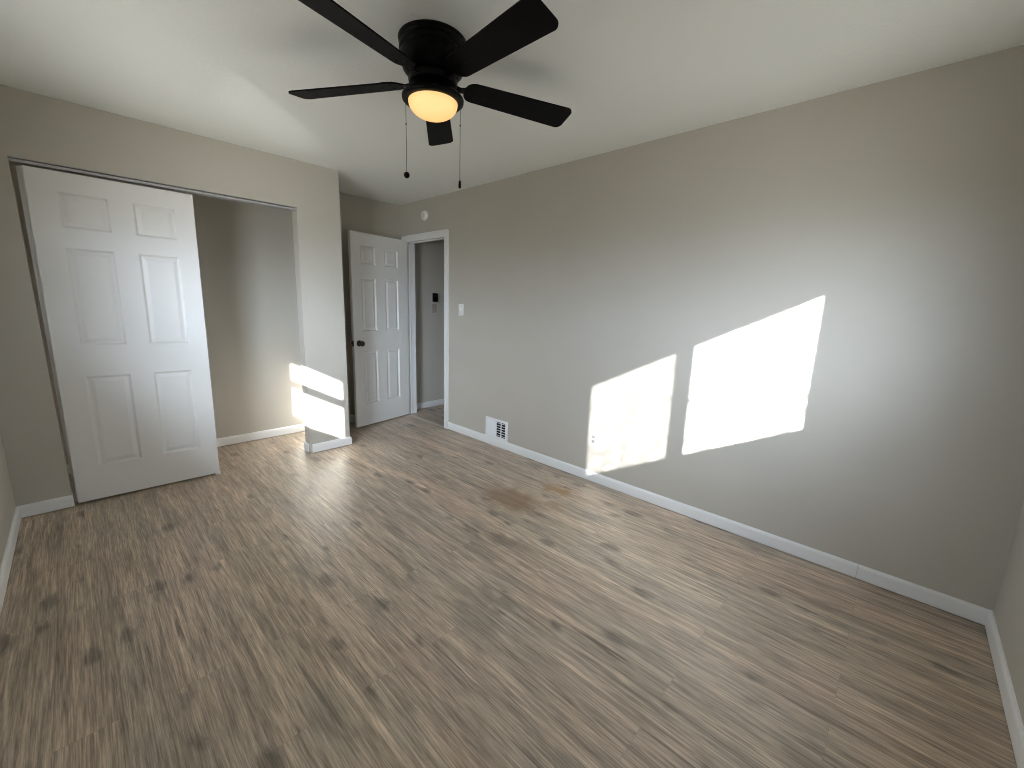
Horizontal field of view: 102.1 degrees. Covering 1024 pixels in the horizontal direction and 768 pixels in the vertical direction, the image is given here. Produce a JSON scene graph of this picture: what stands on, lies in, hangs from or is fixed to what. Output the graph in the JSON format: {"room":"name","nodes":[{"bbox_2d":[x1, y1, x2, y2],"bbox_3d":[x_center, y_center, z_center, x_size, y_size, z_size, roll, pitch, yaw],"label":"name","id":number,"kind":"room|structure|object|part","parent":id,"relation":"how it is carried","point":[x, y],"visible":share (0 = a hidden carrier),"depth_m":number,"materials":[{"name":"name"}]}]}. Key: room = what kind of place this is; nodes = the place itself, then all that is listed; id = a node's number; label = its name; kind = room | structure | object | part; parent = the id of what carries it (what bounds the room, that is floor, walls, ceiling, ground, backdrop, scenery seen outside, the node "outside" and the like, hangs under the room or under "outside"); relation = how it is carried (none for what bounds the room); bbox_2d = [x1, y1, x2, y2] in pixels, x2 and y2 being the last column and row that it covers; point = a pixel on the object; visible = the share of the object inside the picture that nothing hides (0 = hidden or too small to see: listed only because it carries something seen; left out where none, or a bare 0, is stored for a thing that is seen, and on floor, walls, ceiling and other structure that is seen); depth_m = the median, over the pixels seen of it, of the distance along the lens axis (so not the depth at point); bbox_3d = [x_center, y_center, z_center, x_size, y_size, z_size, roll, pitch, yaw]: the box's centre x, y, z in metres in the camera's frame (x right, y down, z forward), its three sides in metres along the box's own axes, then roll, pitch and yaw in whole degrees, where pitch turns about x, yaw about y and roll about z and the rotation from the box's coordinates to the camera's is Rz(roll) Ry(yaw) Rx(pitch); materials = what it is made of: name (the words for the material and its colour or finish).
{"room":"empty bedroom","nodes":[
{"label":"empty bedroom","id":0,"kind":"room"},
{"bbox_2d":[0,432,15,567],"bbox_3d":[-1.734,-0.110,1.063,5.105,2.440,0.110,12,15,43],"label":"wall","id":1,"kind":"structure","parent":0,"point":[7,501],"depth_m":2.27,"materials":[{"name":"beige paint"}]},
{"bbox_2d":[0,507,21,615],"bbox_3d":[-1.474,1.092,1.089,4.180,0.076,0.013,12,15,43],"label":"baseboard","id":2,"kind":"structure","parent":1,"relation":"attached to","point":[6,564],"depth_m":2.08,"materials":[{"name":"white paint"}]},
{"bbox_2d":[0,84,349,517],"bbox_3d":[-2.272,-0.507,3.050,0.110,2.440,2.067,12,15,43],"label":"wall","id":3,"kind":"structure","parent":0,"point":[33,126],"depth_m":2.60,"materials":[{"name":"beige paint"}]},
{"bbox_2d":[8,156,296,210],"bbox_3d":[-2.285,-1.333,2.834,0.096,0.024,1.489,12,15,43],"label":"closet track","id":4,"kind":"object","parent":3,"relation":"attached to","point":[15,160],"visible":1,"depth_m":2.67,"materials":[{"name":"grey metal"}]},
{"bbox_2d":[16,166,161,501],"bbox_3d":[-2.579,-0.279,2.790,0.036,2.046,0.740,12,15,43],"label":"door","id":5,"kind":"structure","parent":4,"relation":"hanging from","point":[19,171],"depth_m":2.47,"materials":[{"name":"white paint"}]},
{"bbox_2d":[22,165,219,502],"bbox_3d":[-2.523,-0.275,2.783,0.036,2.043,0.767,12,14,43],"label":"door","id":6,"kind":"structure","parent":4,"relation":"hanging from","point":[118,262],"depth_m":2.73,"materials":[{"name":"white paint"}]},
{"bbox_2d":[16,415,354,517],"bbox_3d":[-2.164,0.545,3.833,0.718,0.076,3.092,12,15,43],"label":"baseboard","id":7,"kind":"structure","parent":3,"relation":"attached to","point":[45,506],"depth_m":3.81,"materials":[{"name":"white paint"}]},
{"bbox_2d":[304,442,308,451],"bbox_3d":[-1.862,0.571,3.753,0.080,0.076,0.013,12,15,43],"label":"baseboard reveal","id":8,"kind":"structure","parent":3,"relation":"attached to","point":[306,445],"depth_m":3.74,"materials":[{"name":"white paint"}]},
{"bbox_2d":[10,163,443,463],"bbox_3d":[-2.003,-0.747,4.348,0.140,2.440,4.342,12,15,43],"label":"wall","id":9,"kind":"structure","parent":0,"point":[246,251],"depth_m":3.91,"materials":[{"name":"beige paint"}]},
{"bbox_2d":[347,230,408,427],"bbox_3d":[-1.448,-0.580,4.600,0.170,2.030,0.770,9,13,32],"label":"door","id":10,"kind":"structure","parent":9,"relation":"in","point":[377,264],"depth_m":4.54,"materials":[{"name":"white paint"}]},
{"bbox_3d":[-1.578,-0.422,4.334,0.068,0.066,0.066,9,13,32],"label":"knob","id":11,"kind":"part","parent":10,"relation":"part of","materials":[{"name":"brown metal"}]},
{"bbox_2d":[417,399,443,408],"bbox_3d":[-0.899,0.234,5.678,0.013,0.076,1.140,12,15,43],"label":"baseboard","id":12,"kind":"structure","parent":9,"relation":"attached to","point":[440,401],"depth_m":5.48,"materials":[{"name":"white paint"}]},
{"bbox_2d":[432,304,436,312],"bbox_3d":[-0.991,-0.970,5.305,0.017,0.110,0.070,12,15,43],"label":"light switch","id":13,"kind":"object","parent":9,"relation":"attached to","point":[434,306],"visible":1,"depth_m":5.30,"materials":[{"name":"beige plastic"}]},
{"bbox_2d":[432,293,437,301],"bbox_3d":[-0.981,-1.103,5.278,0.027,0.112,0.078,12,15,43],"label":"wall control","id":14,"kind":"object","parent":9,"relation":"attached to","point":[434,295],"visible":1,"depth_m":5.26,"materials":[{"name":"black plastic"}]},
{"bbox_2d":[0,405,1016,767],"bbox_3d":[-0.243,0.873,2.889,5.125,0.080,4.552,12,15,43],"label":"floor","id":15,"kind":"structure","parent":0,"point":[413,592],"depth_m":1.74,"materials":[{"name":"laminate"}]},
{"bbox_2d":[408,413,443,427],"bbox_3d":[-1.014,0.425,4.871,0.737,0.006,0.042,12,15,43],"label":"threshold strip","id":16,"kind":"object","parent":15,"relation":"on","point":[409,413],"visible":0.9,"depth_m":4.85,"materials":[{"name":"metal"}]},
{"bbox_2d":[0,0,1023,205],"bbox_3d":[-0.162,-1.611,2.414,5.125,0.100,4.552,12,15,43],"label":"ceiling","id":17,"kind":"structure","parent":0,"point":[628,73],"depth_m":1.90,"materials":[{"name":"white paint"}]},
{"bbox_2d":[288,0,570,188],"bbox_3d":[-0.320,-1.148,1.757,1.252,0.572,1.288,12,15,43],"label":"ceiling fan","id":18,"kind":"object","parent":17,"relation":"hanging from","point":[434,56],"visible":1,"depth_m":1.65,"materials":[{"name":"black metal"}]},
{"bbox_3d":[-0.731,-1.306,1.843,0.524,0.006,0.142,3,24,11],"label":"blade","id":19,"kind":"part","parent":18,"relation":"part of","materials":[{"name":"black wood"}]},
{"bbox_3d":[-0.534,-1.220,1.422,0.142,0.006,0.524,22,20,25],"label":"blade","id":20,"kind":"part","parent":18,"relation":"part of","materials":[{"name":"black wood"}]},
{"bbox_3d":[-0.461,-1.079,1.806,0.006,0.311,0.006,12,15,43],"label":"pull chain","id":21,"kind":"part","parent":18,"relation":"part of","materials":[{"name":"metal"}]},
{"bbox_3d":[-0.466,-0.926,1.835,0.025,0.026,0.025,12,15,43],"label":"pull knob","id":22,"kind":"part","parent":18,"relation":"part of","materials":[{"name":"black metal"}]},
{"bbox_3d":[-0.340,-1.182,1.785,0.209,0.069,0.209,12,15,43],"label":"lamp shade","id":23,"kind":"part","parent":18,"relation":"part of","materials":[{"name":"beige glass"}]},
{"bbox_3d":[-0.383,-1.356,2.159,0.142,0.006,0.524,-12,11,-4],"label":"blade","id":24,"kind":"part","parent":18,"relation":"part of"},
{"bbox_3d":[-0.065,-1.215,1.478,0.142,0.006,0.524,10,4,-44],"label":"blade","id":25,"kind":"part","parent":18,"relation":"part of","materials":[{"name":"black wood"}]},
{"bbox_3d":[0.029,-1.299,1.933,0.524,0.006,0.142,-2,-2,-25],"label":"blade","id":26,"kind":"part","parent":18,"relation":"part of","materials":[{"name":"black wood"}]},
{"bbox_2d":[400,45,1023,610],"bbox_3d":[0.484,-0.474,3.345,5.105,2.440,0.110,12,15,43],"label":"wall","id":27,"kind":"structure","parent":0,"point":[802,323],"depth_m":2.27,"materials":[{"name":"beige paint"}]},
{"bbox_2d":[421,211,427,220],"bbox_3d":[-0.942,-1.799,4.418,0.100,0.100,0.033,12,15,43],"label":"smoke detector","id":28,"kind":"object","parent":27,"relation":"attached to","point":[424,214],"visible":1,"depth_m":4.40,"materials":[{"name":"white plastic"}]},
{"bbox_2d":[401,229,448,428],"bbox_3d":[-0.947,-0.607,4.709,0.875,2.098,0.141,12,15,43],"label":"trim","id":29,"kind":"structure","parent":27,"relation":"attached to","point":[411,240],"depth_m":4.70,"materials":[{"name":"white paint"}]},
{"bbox_3d":[-0.957,-1.599,4.474,0.875,0.062,0.019,12,15,43],"label":"head casing","id":30,"kind":"part","parent":29,"relation":"part of","materials":[{"name":"white paint"}]},
{"bbox_3d":[-0.697,-0.538,4.391,0.062,2.098,0.019,12,15,43],"label":"casing","id":31,"kind":"part","parent":29,"relation":"part of","materials":[{"name":"white paint"}]},
{"bbox_2d":[459,304,463,315],"bbox_3d":[-0.520,-0.750,4.187,0.074,0.116,0.017,12,15,43],"label":"light switch","id":32,"kind":"object","parent":27,"relation":"attached to","point":[461,306],"visible":1,"depth_m":4.18,"materials":[{"name":"white plastic"}]},
{"bbox_2d":[485,416,507,441],"bbox_3d":[-0.152,0.435,4.023,0.304,0.196,0.010,12,15,43],"label":"air vent","id":33,"kind":"object","parent":27,"relation":"in","point":[495,428],"visible":1,"depth_m":4.02,"materials":[{"name":"white metal"}]},
{"bbox_2d":[496,422,504,437],"bbox_3d":[-0.108,0.445,3.981,0.126,0.152,0.005,12,15,43],"label":"grille","id":34,"kind":"object","parent":33,"relation":"attached to","point":[500,426],"depth_m":3.99,"materials":[{"name":"white metal"}]},
{"bbox_2d":[589,431,597,446],"bbox_3d":[0.640,0.433,3.254,0.072,0.116,0.009,12,15,43],"label":"wall outlet","id":35,"kind":"object","parent":27,"relation":"attached to","point":[593,439],"visible":1,"depth_m":3.25,"materials":[{"name":"white plastic"}]},
{"bbox_2d":[448,422,991,624],"bbox_3d":[0.730,0.757,3.216,3.980,0.076,0.013,12,15,43],"label":"baseboard","id":36,"kind":"structure","parent":27,"relation":"attached to","point":[956,606],"depth_m":2.45,"materials":[{"name":"white paint"}]},
{"bbox_2d":[993,502,1023,724],"bbox_3d":[1.175,0.089,0.515,0.110,2.440,3.092,12,15,43],"label":"wall","id":37,"kind":"structure","parent":0,"point":[1008,610],"depth_m":1.64,"materials":[{"name":"beige paint"}]},
{"bbox_2d":[985,611,1023,767],"bbox_3d":[1.094,1.235,0.778,0.013,0.076,3.092,12,15,43],"label":"baseboard","id":38,"kind":"structure","parent":37,"relation":"attached to","point":[1011,708],"depth_m":1.49,"materials":[{"name":"white paint"}]}
]}

